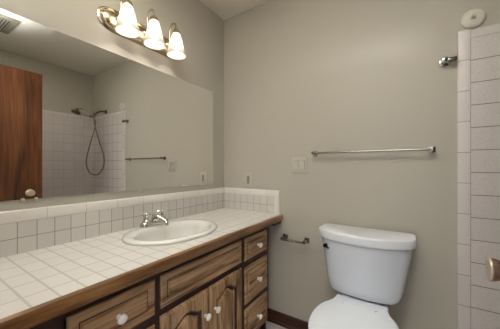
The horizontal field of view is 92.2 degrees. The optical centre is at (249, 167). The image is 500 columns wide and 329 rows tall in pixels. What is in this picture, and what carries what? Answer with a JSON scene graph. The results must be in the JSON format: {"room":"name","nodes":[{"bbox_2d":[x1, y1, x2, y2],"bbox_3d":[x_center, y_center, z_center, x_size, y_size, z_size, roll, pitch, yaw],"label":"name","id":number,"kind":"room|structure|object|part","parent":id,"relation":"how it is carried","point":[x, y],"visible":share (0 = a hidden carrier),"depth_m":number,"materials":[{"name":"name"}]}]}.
{"room":"bathroom","nodes":[
{"label":"bathroom","id":0,"kind":"room"},
{"bbox_2d":[0,0,223,211],"bbox_3d":[-0.692,-0.056,1.447,0.100,2.435,1.770,0,0,33],"label":"wall","id":1,"kind":"structure","parent":0,"point":[201,29],"depth_m":1.53,"materials":[{"name":"beige paint"}]},
{"bbox_2d":[0,8,213,201],"bbox_3d":[-0.665,-0.237,1.390,0.008,0.756,1.363,0,0,33],"label":"wall mirror","id":2,"kind":"object","parent":1,"relation":"attached to","point":[78,117],"visible":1,"depth_m":1.18,"materials":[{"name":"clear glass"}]},
{"bbox_2d":[0,187,224,257],"bbox_3d":[-0.641,0.259,1.423,0.011,0.176,1.554,0,0,33],"label":"tile backsplash","id":3,"kind":"structure","parent":1,"relation":"attached to","point":[23,230],"depth_m":1.18,"materials":[{"name":"white tile"}]},
{"bbox_3d":[-0.641,0.195,1.423,0.011,0.047,1.554,0,0,33],"label":"cap trim","id":4,"kind":"part","parent":3,"relation":"part of","materials":[{"name":"tile"}]},
{"bbox_2d":[96,0,185,59],"bbox_3d":[-0.562,-0.812,1.402,0.166,0.218,0.544,0,0,33],"label":"vanity light","id":5,"kind":"object","parent":1,"relation":"attached to","point":[124,23],"visible":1,"depth_m":1.34,"materials":[{"name":"white glass"}]},
{"bbox_3d":[-0.634,-0.769,1.247,0.118,0.133,0.118,0,0,33],"label":"lamp shade","id":6,"kind":"part","parent":5,"relation":"part of","materials":[{"name":"white glass"}]},
{"bbox_3d":[-0.582,-0.848,1.400,0.091,0.145,0.038,0,0,33],"label":"arm","id":7,"kind":"part","parent":5,"relation":"part of","materials":[{"name":"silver metal"}]},
{"bbox_3d":[-0.549,-0.769,1.379,0.118,0.133,0.118,0,0,33],"label":"lamp shade","id":8,"kind":"part","parent":5,"relation":"part of","materials":[{"name":"white glass"}]},
{"bbox_3d":[-0.496,-0.848,1.534,0.091,0.145,0.038,0,0,33],"label":"arm","id":9,"kind":"part","parent":5,"relation":"part of","materials":[{"name":"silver metal"}]},
{"bbox_3d":[-0.462,-0.769,1.512,0.118,0.133,0.118,0,0,33],"label":"lamp shade","id":10,"kind":"part","parent":5,"relation":"part of","materials":[{"name":"white glass"}]},
{"bbox_2d":[200,0,270,19],"bbox_3d":[0.337,-1.323,0.783,2.550,0.100,1.770,0,0,33],"label":"ceiling","id":11,"kind":"structure","parent":0,"point":[225,9],"depth_m":1.89,"materials":[{"name":"beige paint"}]},
{"bbox_2d":[266,321,286,328],"bbox_3d":[-0.068,1.212,0.157,2.550,0.100,3.260,0,0,33],"label":"floor","id":12,"kind":"structure","parent":0,"point":[269,325],"depth_m":1.76,"materials":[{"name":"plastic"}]},
{"bbox_2d":[30,227,267,328],"bbox_3d":[-0.447,0.777,1.229,0.541,0.770,1.435,0,0,33],"label":"bathroom vanity","id":13,"kind":"object","parent":12,"relation":"on","point":[226,286],"visible":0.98,"depth_m":1.11,"materials":[{"name":"brown wood"}]},
{"bbox_3d":[-0.444,0.498,0.807,0.016,0.137,0.287,0,0,33],"label":"drawer","id":14,"kind":"part","parent":13,"relation":"part of","materials":[{"name":"brown wood"}]},
{"bbox_3d":[-0.424,0.498,0.794,0.030,0.033,0.033,0,0,33],"label":"knob","id":15,"kind":"part","parent":13,"relation":"part of","materials":[{"name":"white ceramic"}]},
{"bbox_2d":[0,208,282,328],"bbox_3d":[-0.412,0.378,1.273,0.558,0.064,1.556,0,0,33],"label":"countertop","id":16,"kind":"structure","parent":13,"relation":"on","point":[39,286],"depth_m":0.86,"materials":[{"name":"tile"}]},
{"bbox_2d":[139,210,168,227],"bbox_3d":[-0.516,0.293,1.373,0.146,0.075,0.178,0,0,33],"label":"sink faucet","id":17,"kind":"object","parent":16,"relation":"on","point":[156,219],"visible":1,"depth_m":1.35,"materials":[{"name":"silver metal"}]},
{"bbox_3d":[-0.583,0.291,1.354,0.047,0.042,0.047,0,0,33],"label":"handle","id":18,"kind":"part","parent":17,"relation":"part of","materials":[{"name":"silver metal"}]},
{"bbox_3d":[-0.555,0.320,1.398,0.054,0.021,0.178,0,0,33],"label":"plate","id":19,"kind":"part","parent":17,"relation":"part of","materials":[{"name":"silver metal"}]},
{"bbox_3d":[-0.514,0.295,1.371,0.141,0.051,0.040,0,0,33],"label":"spout","id":20,"kind":"part","parent":17,"relation":"part of","materials":[{"name":"silver metal"}]},
{"bbox_2d":[122,219,216,245],"bbox_3d":[-0.412,0.407,1.306,0.410,0.154,0.526,0,0,33],"label":"sink basin","id":21,"kind":"object","parent":16,"relation":"in","point":[177,231],"visible":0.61,"depth_m":1.36,"materials":[{"name":"white ceramic"}]},
{"bbox_3d":[-0.279,0.824,1.064,0.016,0.468,0.272,0,0,33],"label":"door","id":22,"kind":"part","parent":13,"relation":"part of","materials":[{"name":"brown wood"}]},
{"bbox_3d":[-0.201,0.493,1.183,0.016,0.132,0.556,0,0,33],"label":"false drawer","id":23,"kind":"part","parent":13,"relation":"part of","materials":[{"name":"brown wood"}]},
{"bbox_3d":[-0.201,0.707,1.139,0.030,0.033,0.033,0,0,33],"label":"knob","id":24,"kind":"part","parent":13,"relation":"part of","materials":[{"name":"white ceramic"}]},
{"bbox_3d":[-0.162,0.707,1.199,0.030,0.033,0.033,0,0,33],"label":"knob","id":25,"kind":"part","parent":13,"relation":"part of","materials":[{"name":"white ceramic"}]},
{"bbox_3d":[-0.125,0.824,1.302,0.016,0.468,0.275,0,0,33],"label":"door","id":26,"kind":"part","parent":13,"relation":"part of","materials":[{"name":"brown wood"}]},
{"bbox_3d":[0.044,0.959,1.562,0.016,0.198,0.272,0,0,33],"label":"drawer","id":27,"kind":"part","parent":13,"relation":"part of","materials":[{"name":"brown wood"}]},
{"bbox_3d":[0.044,0.718,1.562,0.016,0.223,0.272,0,0,33],"label":"drawer","id":28,"kind":"part","parent":13,"relation":"part of","materials":[{"name":"brown wood"}]},
{"bbox_3d":[0.044,0.498,1.562,0.016,0.137,0.272,0,0,33],"label":"drawer","id":29,"kind":"part","parent":13,"relation":"part of","materials":[{"name":"brown wood"}]},
{"bbox_2d":[308,223,415,328],"bbox_3d":[0.530,0.764,1.193,0.498,0.795,0.651,0,0,33],"label":"toilet","id":30,"kind":"object","parent":12,"relation":"on","point":[369,267],"visible":1,"depth_m":1.25,"materials":[{"name":"white ceramic"}]},
{"bbox_3d":[0.480,0.727,1.115,0.381,0.023,0.465,0,0,33],"label":"seat lid","id":31,"kind":"part","parent":30,"relation":"part of","materials":[{"name":"white plastic"}]},
{"bbox_3d":[0.643,0.568,1.367,0.464,0.295,0.215,0,0,33],"label":"tank","id":32,"kind":"part","parent":30,"relation":"part of","materials":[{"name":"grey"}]},
{"bbox_3d":[0.642,0.393,1.366,0.498,0.052,0.239,0,0,33],"label":"tank lid","id":33,"kind":"part","parent":30,"relation":"part of","materials":[{"name":"white ceramic"}]},
{"bbox_2d":[224,0,499,328],"bbox_3d":[0.787,-0.056,1.480,2.350,2.435,0.110,0,0,33],"label":"wall","id":34,"kind":"structure","parent":0,"point":[302,77],"depth_m":1.47,"materials":[{"name":"beige paint"}]},
{"bbox_2d":[245,172,251,186],"bbox_3d":[-0.014,0.100,1.938,0.072,0.119,0.008,0,0,33],"label":"wall outlet","id":35,"kind":"object","parent":34,"relation":"attached to","point":[248,176],"visible":1,"depth_m":1.94,"materials":[{"name":"beige plastic"}]},
{"bbox_2d":[224,187,279,213],"bbox_3d":[0.001,0.259,1.927,0.518,0.176,0.011,0,0,33],"label":"tile backsplash","id":36,"kind":"structure","parent":34,"relation":"attached to","point":[257,200],"depth_m":1.91,"materials":[{"name":"white tile"}]},
{"bbox_3d":[0.001,0.195,1.927,0.518,0.047,0.011,0,0,33],"label":"cap trim","id":37,"kind":"part","parent":36,"relation":"part of","materials":[{"name":"tile"}]},
{"bbox_3d":[0.201,0.282,1.797,0.041,0.128,0.011,0,0,33],"label":"trim","id":38,"kind":"part","parent":36,"relation":"part of","materials":[{"name":"tile"}]},
{"bbox_2d":[267,308,307,328],"bbox_3d":[0.417,1.119,1.652,1.541,0.086,0.022,0,0,33],"label":"baseboard","id":39,"kind":"structure","parent":34,"relation":"attached to","point":[281,319],"depth_m":1.75,"materials":[{"name":"brown wood"}]},
{"bbox_2d":[281,234,309,244],"bbox_3d":[0.313,0.508,1.694,0.202,0.038,0.064,0,0,33],"label":"toilet paper holder","id":40,"kind":"object","parent":34,"relation":"attached to","point":[284,237],"visible":1,"depth_m":1.67,"materials":[{"name":"silver metal"}]},
{"bbox_3d":[0.382,0.508,1.650,0.038,0.038,0.064,0,0,33],"label":"post","id":41,"kind":"part","parent":40,"relation":"part of","materials":[{"name":"silver metal"}]},
{"bbox_2d":[292,157,306,172],"bbox_3d":[0.348,-0.018,1.703,0.114,0.116,0.012,0,0,33],"label":"light switch","id":42,"kind":"object","parent":34,"relation":"attached to","point":[299,164],"visible":1,"depth_m":1.70,"materials":[{"name":"beige plastic"}]},
{"bbox_2d":[311,146,435,155],"bbox_3d":[0.699,-0.097,1.448,0.669,0.032,0.058,0,0,33],"label":"towel bar","id":43,"kind":"object","parent":34,"relation":"attached to","point":[430,149],"visible":1,"depth_m":1.38,"materials":[{"name":"silver metal"}]},
{"bbox_3d":[0.967,-0.097,1.275,0.032,0.032,0.058,0,0,33],"label":"post","id":44,"kind":"part","parent":43,"relation":"part of","materials":[{"name":"silver metal"}]},
{"bbox_2d":[439,56,457,66],"bbox_3d":[1.025,-0.554,1.244,0.069,0.038,0.048,0,0,33],"label":"wall bracket","id":45,"kind":"object","parent":34,"relation":"attached to","point":[444,61],"visible":1,"depth_m":1.23,"materials":[{"name":"silver metal"}]},
{"bbox_3d":[1.012,-0.554,1.252,0.038,0.038,0.048,0,0,33],"label":"post","id":46,"kind":"part","parent":45,"relation":"part of","materials":[{"name":"silver metal"}]},
{"bbox_2d":[457,29,469,328],"bbox_3d":[1.088,0.234,1.226,0.050,1.857,0.010,0,0,33],"label":"trim","id":47,"kind":"structure","parent":34,"relation":"attached to","point":[463,37],"depth_m":1.22,"materials":[{"name":"white tile"}]},
{"bbox_2d":[460,8,485,28],"bbox_3d":[1.115,-0.746,1.201,0.096,0.096,0.021,0,0,33],"label":"disc","id":48,"kind":"object","parent":34,"relation":"attached to","point":[473,18],"visible":1,"depth_m":1.20,"materials":[{"name":"beige plastic"}]},
{"bbox_2d":[470,23,499,37],"bbox_3d":[1.428,-0.672,1.006,0.759,0.045,0.010,0,0,33],"label":"trim","id":49,"kind":"structure","parent":34,"relation":"attached to","point":[494,28],"depth_m":1.18,"materials":[{"name":"white tile"}]},
{"bbox_2d":[485,257,499,281],"bbox_3d":[0.431,0.145,0.262,0.132,2.010,0.751,0,0,33],"label":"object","id":50,"kind":"structure","parent":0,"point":[492,266],"depth_m":0.52,"materials":[{"name":"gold metal"}]}
]}

